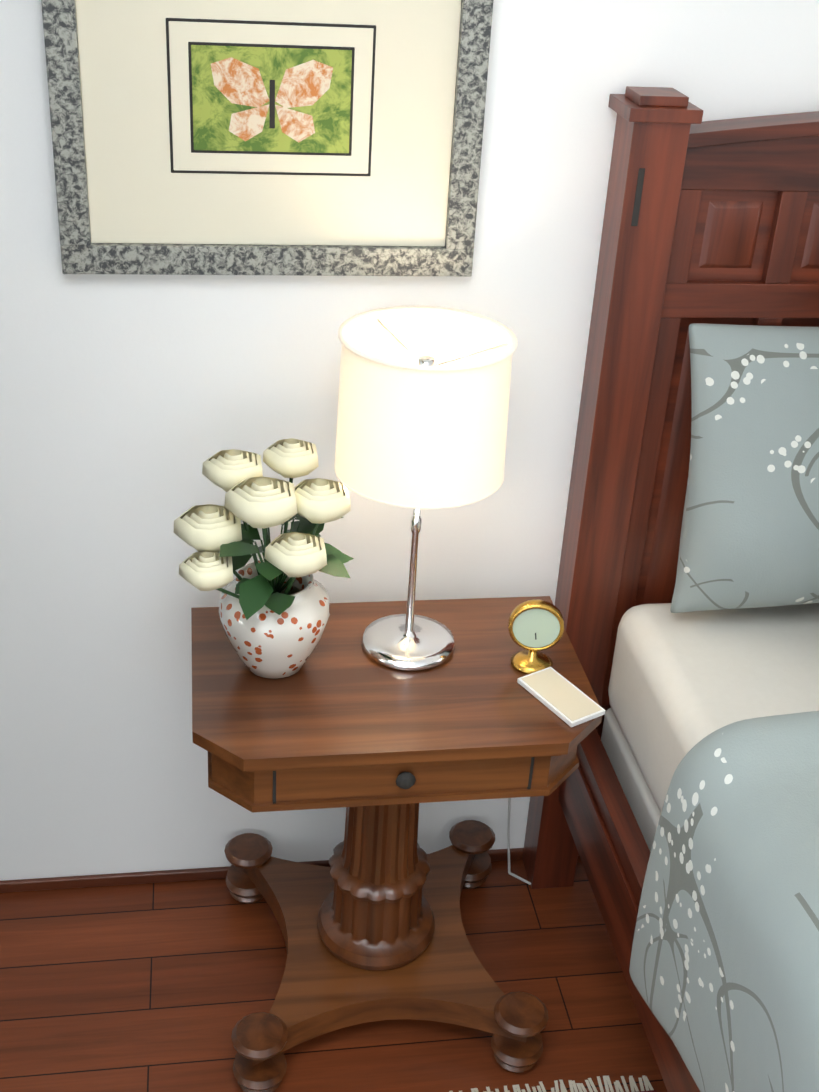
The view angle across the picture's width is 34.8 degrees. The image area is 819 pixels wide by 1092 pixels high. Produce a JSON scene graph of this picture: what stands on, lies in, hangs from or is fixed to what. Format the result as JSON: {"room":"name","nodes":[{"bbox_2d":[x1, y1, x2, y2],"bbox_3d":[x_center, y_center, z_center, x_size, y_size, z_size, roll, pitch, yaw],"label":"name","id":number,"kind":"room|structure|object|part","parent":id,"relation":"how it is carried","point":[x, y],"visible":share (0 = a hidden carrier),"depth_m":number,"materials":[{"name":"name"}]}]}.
{"room":"bedroom","nodes":[
{"label":"bedroom","id":0,"kind":"room"},
{"bbox_2d":[0,856,666,1091],"bbox_3d":[2.134,2.122,0.526,5.810,0.100,6.310,-1,30,-9],"label":"floor","id":1,"kind":"structure","parent":0,"point":[159,987],"depth_m":2.44,"materials":[{"name":"brown wood"}]},
{"bbox_2d":[191,596,601,1091],"bbox_3d":[-0.050,0.511,2.340,0.650,0.700,0.551,-1,30,-9],"label":"nightstand","id":2,"kind":"object","parent":1,"relation":"on","point":[369,919],"visible":0.98,"depth_m":2.23,"materials":[{"name":"brown wood"}]},
{"bbox_2d":[173,438,353,678],"bbox_3d":[-0.229,0.030,2.072,0.281,0.376,0.251,-1,30,-9],"label":"vase","id":3,"kind":"object","parent":2,"relation":"on","point":[274,610],"visible":1,"depth_m":2.01,"materials":[{"name":"ceramic"}]},
{"bbox_2d":[335,306,516,670],"bbox_3d":[0.013,-0.073,2.098,0.269,0.557,0.269,-1,30,-9],"label":"table lamp","id":4,"kind":"object","parent":2,"relation":"on","point":[423,405],"visible":1,"depth_m":1.95,"materials":[{"name":"white fabric"}]},
{"bbox_2d":[508,599,563,674],"bbox_3d":[0.208,0.144,2.175,0.093,0.124,0.072,-1,30,-9],"label":"desk clock","id":5,"kind":"object","parent":2,"relation":"on","point":[535,627],"visible":1,"depth_m":2.16,"materials":[{"name":"gold metal"}]},
{"bbox_2d":[517,667,605,726],"bbox_3d":[0.245,0.243,2.121,0.070,0.009,0.140,-15,34,-30],"label":"phone","id":6,"kind":"object","parent":2,"relation":"on","point":[565,700],"visible":1,"depth_m":2.11,"materials":[{"name":"white plastic"}]},
{"bbox_2d":[449,1075,656,1091],"bbox_3d":[0.044,1.352,1.556,1.020,0.008,1.640,-1,30,-9],"label":"oriental rug","id":7,"kind":"object","parent":1,"relation":"on","point":[606,1079],"visible":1,"depth_m":2.30,"materials":[{"name":"fabric"}]},
{"bbox_2d":[522,86,818,1091],"bbox_3d":[1.482,0.533,1.552,2.123,1.595,2.399,-1,30,-9],"label":"bed","id":8,"kind":"object","parent":1,"relation":"on","point":[678,810],"visible":1,"depth_m":2.15,"materials":[{"name":"brown wood"}]},
{"bbox_3d":[1.468,0.706,1.661,1.900,0.243,2.185,-1,30,-9],"label":"mattress","id":9,"kind":"part","parent":8,"relation":"part of","materials":[{"name":"white fabric"}]},
{"bbox_2d":[629,658,818,1091],"bbox_3d":[1.514,0.814,1.393,2.125,0.588,1.616,-1,30,-9],"label":"comforter","id":10,"kind":"object","parent":8,"relation":"on","point":[725,952],"depth_m":1.71,"materials":[{"name":"fabric"}]},
{"bbox_2d":[0,0,818,880],"bbox_3d":[1.784,-0.615,2.430,5.850,2.770,0.150,-1,30,-9],"label":"wall","id":11,"kind":"structure","parent":0,"point":[130,404],"depth_m":2.21,"materials":[{"name":"white paint"}]},
{"bbox_2d":[41,0,493,276],"bbox_3d":[-0.205,-0.666,1.954,0.645,0.530,0.030,-1,30,-9],"label":"framed picture","id":12,"kind":"object","parent":11,"relation":"attached to","point":[280,137],"visible":1,"depth_m":1.97,"materials":[{"name":"marble"},{"name":"paper"},{"name":"dark ink"}]},
{"bbox_2d":[0,848,578,892],"bbox_3d":[1.669,0.622,3.020,5.260,0.026,0.016,-1,30,-9],"label":"baseboard","id":13,"kind":"structure","parent":11,"relation":"attached to","point":[67,882],"depth_m":2.65,"materials":[{"name":"brown wood"}]},
{"bbox_2d":[507,798,530,884],"bbox_3d":[0.210,0.533,2.675,0.096,0.354,0.091,-1,30,-9],"label":"cord","id":14,"kind":"object","parent":11,"relation":"attached to","point":[508,843],"visible":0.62,"depth_m":2.71,"materials":[{"name":"beige"}]}
]}

